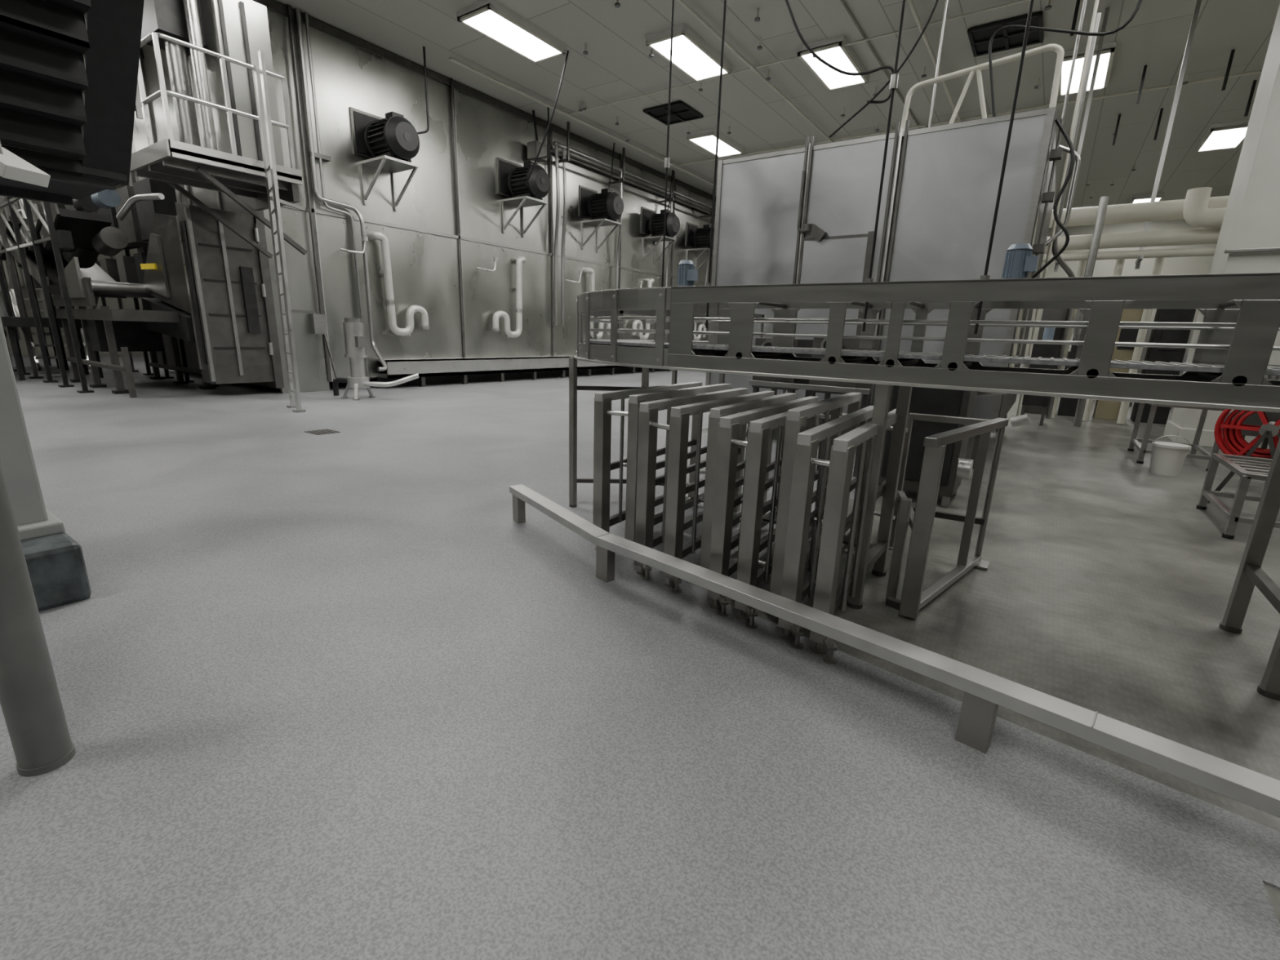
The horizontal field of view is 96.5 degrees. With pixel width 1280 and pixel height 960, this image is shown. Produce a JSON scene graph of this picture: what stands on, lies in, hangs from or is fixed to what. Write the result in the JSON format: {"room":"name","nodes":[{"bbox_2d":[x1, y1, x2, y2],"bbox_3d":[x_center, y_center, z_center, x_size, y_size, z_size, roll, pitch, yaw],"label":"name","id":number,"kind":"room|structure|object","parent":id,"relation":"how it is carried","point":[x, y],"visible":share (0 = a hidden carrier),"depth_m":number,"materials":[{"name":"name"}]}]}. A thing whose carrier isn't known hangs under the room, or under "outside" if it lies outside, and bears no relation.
{"room":"factory floor","nodes":[
{"label":"factory floor","id":0,"kind":"room"},
{"bbox_2d":[0,184,150,355],"bbox_3d":[-17.338,-9.405,26.035,0.200,7.100,43.000,12,17,33],"label":"wall","id":1,"kind":"structure","parent":0,"point":[128,303],"depth_m":20.88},
{"bbox_2d":[0,354,1279,959],"bbox_3d":[-1.022,-2.530,15.845,40.000,0.206,43.001,12,17,33],"label":"floor","id":2,"kind":"structure","parent":0,"point":[323,696],"depth_m":2.15,"materials":[{"name":"grey concrete"}]},
{"bbox_2d":[0,459,75,777],"bbox_3d":[-1.806,-2.516,0.971,0.132,7.085,0.132,12,17,33],"label":"support post","id":3,"kind":"object","parent":2,"relation":"on","point":[31,704],"visible":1,"depth_m":1.73,"materials":[{"name":"grey metal"}]},
{"bbox_2d":[0,195,90,370],"bbox_3d":[-18.763,-6.547,16.053,7.538,6.588,4.400,12,17,33],"label":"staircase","id":4,"kind":"structure","parent":2,"relation":"on","point":[2,198],"depth_m":15.44,"materials":[{"name":"metal"}]},
{"bbox_2d":[0,257,103,380],"bbox_3d":[-15.265,-4.013,14.059,5.632,2.700,2.010,12,17,33],"label":"support frame","id":5,"kind":"object","parent":2,"relation":"on","point":[6,321],"visible":0.37,"depth_m":12.77,"materials":[{"name":"paint"}]},
{"bbox_2d":[20,532,91,611],"bbox_3d":[-3.962,0.451,2.786,1.800,0.310,1.510,12,17,33],"label":"support block","id":6,"kind":"object","parent":2,"relation":"on","point":[55,563],"visible":0.49,"depth_m":2.81,"materials":[{"name":"concrete"}]},
{"bbox_2d":[0,316,65,540],"bbox_3d":[-3.448,-2.999,2.045,0.810,6.780,0.800,12,17,33],"label":"column","id":7,"kind":"structure","parent":6,"relation":"on","point":[33,519],"depth_m":2.85,"materials":[{"name":"grey metal"}]},
{"bbox_2d":[0,0,144,205],"bbox_3d":[-6.554,-3.852,5.623,5.000,7.085,2.530,12,17,33],"label":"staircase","id":8,"kind":"structure","parent":2,"relation":"on","point":[68,68],"depth_m":5.99,"materials":[{"name":"black metal"}]},
{"bbox_2d":[0,147,219,393],"bbox_3d":[-12.626,-4.679,12.963,6.900,4.693,2.250,12,17,33],"label":"machine","id":9,"kind":"object","parent":2,"relation":"on","point":[34,236],"visible":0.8,"depth_m":11.71,"materials":[{"name":"paint"}]},
{"bbox_2d":[6,193,274,397],"bbox_3d":[-10.768,-3.808,12.090,6.889,3.548,2.325,12,17,33],"label":"machine","id":10,"kind":"object","parent":2,"relation":"on","point":[202,282],"visible":0.96,"depth_m":10.76,"materials":[{"name":"metal"}]},
{"bbox_2d":[253,49,315,413],"bbox_3d":[-5.766,-3.752,9.241,0.429,5.152,1.507,-2,15,-16],"label":"access ladder","id":11,"kind":"object","parent":2,"relation":"on","point":[269,164],"visible":1,"depth_m":8.91,"materials":[{"name":"metal"}]},
{"bbox_2d":[304,428,340,435],"bbox_3d":[-4.237,-0.642,7.621,0.350,0.008,0.300,12,17,33],"label":"floor drain","id":12,"kind":"object","parent":2,"relation":"on","point":[320,432],"visible":1,"depth_m":7.60,"materials":[{"name":"metal"}]},
{"bbox_2d":[333,317,418,400],"bbox_3d":[-5.303,-2.346,11.112,1.728,1.530,0.742,1,14,-2],"label":"pump","id":13,"kind":"object","parent":2,"relation":"on","point":[355,340],"visible":1,"depth_m":11.00,"materials":[{"name":"metal"}]},
{"bbox_2d":[128,0,715,393],"bbox_3d":[-2.994,-8.013,22.371,7.750,7.080,24.960,12,17,33],"label":"wall","id":14,"kind":"structure","parent":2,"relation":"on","point":[434,265],"depth_m":13.76,"materials":[{"name":"metal"}]},
{"bbox_2d":[129,0,306,257],"bbox_3d":[-6.852,-6.073,9.088,1.750,4.514,1.900,12,17,33],"label":"platform","id":15,"kind":"object","parent":14,"relation":"attached to","point":[223,39],"visible":0.89,"depth_m":8.95,"materials":[{"name":"metal"}]},
{"bbox_2d":[349,106,419,211],"bbox_3d":[-5.284,-6.805,12.078,1.170,1.830,0.940,12,17,33],"label":"motor","id":16,"kind":"object","parent":14,"relation":"attached to","point":[390,143],"visible":1,"depth_m":11.89,"materials":[{"name":"metal"}]},
{"bbox_2d":[367,231,429,335],"bbox_3d":[-5.525,-4.469,13.195,0.320,2.207,1.285,12,17,33],"label":"pipe","id":17,"kind":"object","parent":14,"relation":"attached to","point":[372,235],"visible":1,"depth_m":12.96,"materials":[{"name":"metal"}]},
{"bbox_2d":[340,235,643,288],"bbox_3d":[-2.152,-6.269,17.570,0.315,0.374,14.085,12,17,33],"label":"pipe","id":18,"kind":"object","parent":14,"relation":"attached to","point":[365,238],"visible":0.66,"depth_m":14.86,"materials":[{"name":"metal"}]},
{"bbox_2d":[287,4,715,377],"bbox_3d":[-0.110,-7.393,19.766,0.945,6.843,21.900,12,17,33],"label":"conduit pipe","id":19,"kind":"object","parent":14,"relation":"attached to","point":[317,322],"visible":0.83,"depth_m":12.69,"materials":[{"name":"metal"}]},
{"bbox_2d":[492,256,525,337],"bbox_3d":[-3.635,-5.078,15.811,0.320,2.207,1.285,12,17,33],"label":"pipe","id":20,"kind":"object","parent":14,"relation":"attached to","point":[520,260],"visible":1,"depth_m":15.88,"materials":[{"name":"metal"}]},
{"bbox_2d":[496,156,550,237],"bbox_3d":[-3.028,-7.531,15.200,1.170,1.830,0.940,12,17,33],"label":"motor","id":21,"kind":"object","parent":14,"relation":"attached to","point":[512,177],"visible":0.95,"depth_m":15.01,"materials":[{"name":"metal"}]},
{"bbox_2d":[582,267,610,338],"bbox_3d":[-1.410,-5.794,18.890,0.320,2.207,1.285,12,17,33],"label":"pipe","id":22,"kind":"object","parent":14,"relation":"attached to","point":[585,270],"visible":0.56,"depth_m":18.43,"materials":[{"name":"plastic"}]},
{"bbox_2d":[578,185,623,253],"bbox_3d":[-1.157,-8.134,17.789,1.170,1.830,0.940,12,17,33],"label":"motor","id":23,"kind":"object","parent":14,"relation":"attached to","point":[604,208],"visible":1,"depth_m":17.59,"materials":[{"name":"metal"}]},
{"bbox_2d":[631,278,654,339],"bbox_3d":[0.078,-6.273,20.949,0.320,2.207,1.285,12,17,33],"label":"pipe","id":24,"kind":"object","parent":14,"relation":"attached to","point":[650,281],"visible":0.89,"depth_m":20.93,"materials":[{"name":"plastic"}]},
{"bbox_2d":[640,206,679,264],"bbox_3d":[0.765,-8.753,20.449,1.170,1.830,0.940,12,17,33],"label":"motor","id":25,"kind":"object","parent":14,"relation":"attached to","point":[651,222],"visible":0.98,"depth_m":20.26,"materials":[{"name":"metal"}]},
{"bbox_2d":[692,285,706,340],"bbox_3d":[2.446,-7.036,24.226,0.320,2.207,1.285,12,17,33],"label":"pipe","id":26,"kind":"object","parent":14,"relation":"attached to","point":[701,326],"visible":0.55,"depth_m":24.41,"materials":[{"name":"plastic"}]},
{"bbox_2d":[685,222,714,270],"bbox_3d":[2.567,-9.333,22.942,1.170,1.830,0.940,12,17,33],"label":"motor","id":27,"kind":"object","parent":14,"relation":"attached to","point":[697,238],"visible":0.65,"depth_m":22.77,"materials":[{"name":"metal"}]},
{"bbox_2d":[592,382,731,560],"bbox_3d":[0.206,-0.145,4.152,0.360,1.040,1.479,10,17,30],"label":"metal rack","id":28,"kind":"object","parent":2,"relation":"on","point":[602,466],"visible":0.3,"depth_m":3.67,"materials":[{"name":"silver metal"}]},
{"bbox_2d":[634,387,774,593],"bbox_3d":[0.475,-0.035,3.776,0.362,1.030,1.540,10,17,30],"label":"metal rack","id":29,"kind":"object","parent":2,"relation":"on","point":[679,410],"visible":0.63,"depth_m":3.26,"materials":[{"name":"silver metal"}]},
{"bbox_2d":[699,392,796,569],"bbox_3d":[0.717,0.006,3.642,0.138,1.030,1.335,10,16,29],"label":"metal rack","id":30,"kind":"object","parent":2,"relation":"on","point":[716,413],"visible":0.29,"depth_m":3.18,"materials":[{"name":"silver metal"}]},
{"bbox_2d":[707,395,843,628],"bbox_3d":[0.861,0.073,3.420,0.304,1.020,1.570,10,17,30],"label":"metal rack","id":31,"kind":"object","parent":2,"relation":"on","point":[760,421],"visible":0.52,"depth_m":2.85,"materials":[{"name":"silver metal"}]},
{"bbox_2d":[749,334,877,477],"bbox_3d":[1.788,-0.745,5.867,1.200,1.450,0.720,12,17,33],"label":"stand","id":32,"kind":"object","parent":2,"relation":"on","point":[811,387],"visible":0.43,"depth_m":5.66,"materials":[{"name":"metal"}]},
{"bbox_2d":[768,391,862,622],"bbox_3d":[1.032,0.083,3.281,0.138,1.080,1.335,10,16,29],"label":"metal rack","id":33,"kind":"object","parent":2,"relation":"on","point":[796,420],"visible":0.34,"depth_m":2.81,"materials":[{"name":"silver metal"}]},
{"bbox_2d":[777,405,907,664],"bbox_3d":[1.160,0.166,3.134,0.298,1.000,1.575,10,17,30],"label":"metal rack","id":34,"kind":"object","parent":2,"relation":"on","point":[828,596],"visible":0.73,"depth_m":2.59,"materials":[{"name":"silver metal"}]},
{"bbox_2d":[705,106,1056,469],"bbox_3d":[3.638,-2.593,8.620,3.710,3.780,4.120,12,17,33],"label":"enclosure","id":35,"kind":"object","parent":2,"relation":"on","point":[807,214],"visible":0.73,"depth_m":6.63,"materials":[{"name":"silver metal"}]},
{"bbox_2d":[899,0,1101,418],"bbox_3d":[3.299,-4.040,6.552,4.060,6.585,1.298,6,15,15],"label":"metal rack","id":36,"kind":"object","parent":35,"relation":"attached to","point":[1055,154],"visible":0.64,"depth_m":6.08,"materials":[{"name":"metal"}]},
{"bbox_2d":[509,484,1279,817],"bbox_3d":[1.183,0.814,2.056,0.303,0.278,6.346,-12,20,-43],"label":"guard rail","id":37,"kind":"object","parent":2,"relation":"on","point":[984,691],"visible":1,"depth_m":2.02,"materials":[{"name":"metal"}]},
{"bbox_2d":[568,272,1279,700],"bbox_3d":[2.487,-0.395,4.125,6.440,1.676,3.638,12,17,33],"label":"conveyor","id":38,"kind":"object","parent":2,"relation":"on","point":[1239,327],"visible":0.99,"depth_m":2.76,"materials":[{"name":"metal"}]},
{"bbox_2d":[677,260,697,286],"bbox_3d":[0.334,-1.357,3.869,0.145,0.235,0.190,12,17,33],"label":"motor","id":39,"kind":"object","parent":38,"relation":"attached to","point":[687,274],"visible":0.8,"depth_m":3.80,"materials":[{"name":"metal"}]},
{"bbox_2d":[1001,243,1038,279],"bbox_3d":[1.889,-1.048,2.848,0.145,0.235,0.140,12,17,33],"label":"motor","id":40,"kind":"object","parent":38,"relation":"on","point":[1020,261],"visible":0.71,"depth_m":2.81,"materials":[{"name":"metal"}]},
{"bbox_2d":[877,364,1030,507],"bbox_3d":[2.791,-0.455,5.147,1.029,1.306,0.620,12,17,33],"label":"cabinet","id":41,"kind":"object","parent":2,"relation":"on","point":[930,401],"visible":0.44,"depth_m":4.96,"materials":[{"name":"metal"}]},
{"bbox_2d":[885,413,1029,618],"bbox_3d":[1.731,0.137,3.298,0.686,1.008,1.245,12,17,33],"label":"metal frame","id":42,"kind":"object","parent":2,"relation":"on","point":[920,517],"visible":0.94,"depth_m":3.11,"materials":[{"name":"silver metal"}]},
{"bbox_2d":[1024,328,1193,408],"bbox_3d":[13.070,-3.015,14.822,6.050,2.100,2.225,12,17,33],"label":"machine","id":43,"kind":"object","parent":2,"relation":"on","point":[1148,331],"visible":0.02,"depth_m":14.07,"materials":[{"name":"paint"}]},
{"bbox_2d":[1024,308,1195,424],"bbox_3d":[9.515,-2.638,11.701,2.360,2.700,0.630,12,17,33],"label":"wall","id":44,"kind":"structure","parent":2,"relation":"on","point":[1105,410],"depth_m":11.24,"materials":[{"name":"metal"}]},
{"bbox_2d":[1042,0,1229,426],"bbox_3d":[11.599,-3.878,7.943,10.100,7.085,1.157,12,17,33],"label":"insulated pipe","id":45,"kind":"object","parent":2,"relation":"on","point":[1198,210],"visible":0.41,"depth_m":10.01,"materials":[{"name":"metal"}]},
{"bbox_2d":[1020,327,1279,448],"bbox_3d":[7.797,-1.522,9.003,0.640,1.768,3.865,-2,15,-15],"label":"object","id":46,"kind":"object","parent":2,"relation":"on","point":[1046,351],"visible":0.32,"depth_m":10.20,"materials":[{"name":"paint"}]},
{"bbox_2d":[1149,435,1191,475],"bbox_3d":[6.158,-0.297,6.655,0.340,0.456,0.340,12,17,33],"label":"bucket","id":47,"kind":"object","parent":2,"relation":"on","point":[1167,459],"visible":1,"depth_m":6.58,"materials":[{"name":"plastic"}]},
{"bbox_2d":[1127,403,1230,471],"bbox_3d":[6.959,-0.634,7.441,0.720,0.770,1.170,12,17,33],"label":"equipment cart","id":48,"kind":"object","parent":2,"relation":"on","point":[1142,447],"visible":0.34,"depth_m":7.24,"materials":[{"name":"paint"}]},
{"bbox_2d":[1163,4,1279,448],"bbox_3d":[9.493,-3.947,7.957,1.860,7.085,1.215,12,17,33],"label":"wall","id":49,"kind":"structure","parent":2,"relation":"on","point":[1249,238],"depth_m":8.06,"materials":[{"name":"metal"}]},
{"bbox_2d":[1195,453,1279,539],"bbox_3d":[5.260,0.185,4.529,1.010,0.520,1.070,12,17,33],"label":"step stool","id":50,"kind":"object","parent":2,"relation":"on","point":[1247,468],"visible":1,"depth_m":4.66,"materials":[{"name":"paint"}]},
{"bbox_2d":[1207,408,1279,503],"bbox_3d":[5.668,-0.273,5.194,0.360,1.072,0.694,-10,19,-40],"label":"hose reel","id":51,"kind":"object","parent":2,"relation":"on","point":[1232,442],"visible":0.7,"depth_m":5.23,"materials":[{"name":"plastic"}]},
{"bbox_2d":[274,0,1279,209],"bbox_3d":[-0.802,-9.597,14.040,40.000,0.200,43.000,12,17,33],"label":"ceiling","id":52,"kind":"structure","parent":0,"point":[617,65],"depth_m":12.46,"materials":[{"name":"white paint"}]},
{"bbox_2d":[0,141,50,187],"bbox_3d":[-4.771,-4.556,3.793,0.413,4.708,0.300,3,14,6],"label":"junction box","id":53,"kind":"object","parent":52,"relation":"hanging from","point":[12,166],"visible":1,"depth_m":4.34,"materials":[{"name":"white paint"}]},
{"bbox_2d":[457,0,566,63],"bbox_3d":[-2.454,-8.730,11.167,0.900,0.160,2.000,12,17,33],"label":"ceiling light fixture","id":54,"kind":"object","parent":52,"relation":"attached to","point":[491,19],"depth_m":10.98,"materials":[{"name":"white plastic"}]},
{"bbox_2d":[417,46,711,224],"bbox_3d":[0.146,-9.064,16.874,2.839,2.157,13.833,12,17,33],"label":"power cords","id":55,"kind":"object","parent":52,"relation":"hanging from","point":[424,47],"visible":0.84,"depth_m":12.41,"materials":[{"name":"black paint"}]},
{"bbox_2d":[643,100,703,125],"bbox_3d":[0.883,-9.667,15.066,1.160,0.070,1.160,12,17,33],"label":"ceiling vent","id":56,"kind":"object","parent":52,"relation":"in","point":[680,112],"depth_m":15.04,"materials":[{"name":"black metal"}]},
{"bbox_2d":[644,22,732,82],"bbox_3d":[1.048,-8.788,11.824,0.900,0.160,2.000,12,17,33],"label":"ceiling light fixture","id":57,"kind":"object","parent":52,"relation":"attached to","point":[691,55],"depth_m":11.62,"materials":[{"name":"white plastic"}]},
{"bbox_2d":[686,128,744,157],"bbox_3d":[2.297,-10.122,17.203,0.900,0.160,2.000,12,17,33],"label":"ceiling light fixture","id":58,"kind":"object","parent":52,"relation":"attached to","point":[705,140],"depth_m":17.00,"materials":[{"name":"white plastic"}]},
{"bbox_2d":[796,35,869,90],"bbox_3d":[4.116,-8.754,12.064,0.900,0.160,2.000,12,17,33],"label":"ceiling light fixture","id":59,"kind":"object","parent":52,"relation":"attached to","point":[833,51],"depth_m":11.84,"materials":[{"name":"white plastic"}]},
{"bbox_2d":[661,0,1034,333],"bbox_3d":[0.871,-3.638,2.761,0.347,5.635,2.216,-11,19,-42],"label":"rods","id":60,"kind":"object","parent":52,"relation":"hanging from","point":[894,77],"visible":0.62,"depth_m":2.89,"materials":[{"name":"black paint"}]},
{"bbox_2d":[448,0,1262,198],"bbox_3d":[9.626,-8.980,14.746,19.530,0.685,29.900,12,17,33],"label":"ceiling pipes","id":61,"kind":"object","parent":52,"relation":"attached to","point":[840,6],"visible":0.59,"depth_m":12.41,"materials":[{"name":"metal"}]},
{"bbox_2d":[785,0,1142,278],"bbox_3d":[3.070,-4.733,6.023,3.813,4.997,0.556,8,15,22],"label":"hanging cables","id":62,"kind":"object","parent":52,"relation":"hanging from","point":[1058,122],"visible":0.94,"depth_m":5.89,"materials":[{"name":"black paint"}]},
{"bbox_2d":[967,11,1044,57],"bbox_3d":[6.897,-8.383,10.768,1.160,0.070,1.160,12,17,33],"label":"ceiling vent","id":63,"kind":"object","parent":52,"relation":"in","point":[980,36],"depth_m":10.77,"materials":[{"name":"black metal"}]},
{"bbox_2d":[1057,40,1116,96],"bbox_3d":[9.323,-8.571,11.984,0.900,0.160,2.000,12,17,33],"label":"ceiling light fixture","id":64,"kind":"object","parent":52,"relation":"attached to","point":[1108,51],"depth_m":11.76,"materials":[{"name":"white plastic"}]},
{"bbox_2d":[1129,192,1164,203],"bbox_3d":[19.762,-10.893,22.357,0.900,0.160,2.000,12,17,33],"label":"ceiling light fixture","id":65,"kind":"object","parent":52,"relation":"attached to","point":[1141,197],"depth_m":21.71,"materials":[{"name":"white plastic"}]},
{"bbox_2d":[1195,120,1248,152],"bbox_3d":[15.737,-9.232,15.357,0.900,0.160,2.000,12,17,33],"label":"ceiling light fixture","id":66,"kind":"object","parent":52,"relation":"attached to","point":[1231,135],"depth_m":15.24,"materials":[{"name":"white plastic"}]},
{"bbox_2d":[862,131,895,137],"bbox_3d":[7.307,-9.889,16.901,0.900,0.160,2.000,12,17,33],"label":"ceiling light fixture","id":67,"kind":"object","parent":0,"point":[893,131],"depth_m":16.11,"materials":[{"name":"grey metal"}]},
{"bbox_2d":[1024,219,1217,356],"bbox_3d":[11.520,-10.066,32.147,40.000,7.100,0.200,12,17,33],"label":"wall","id":68,"kind":"structure","parent":0,"point":[1186,264],"depth_m":24.81,"materials":[{"name":"white paint"}]}
]}

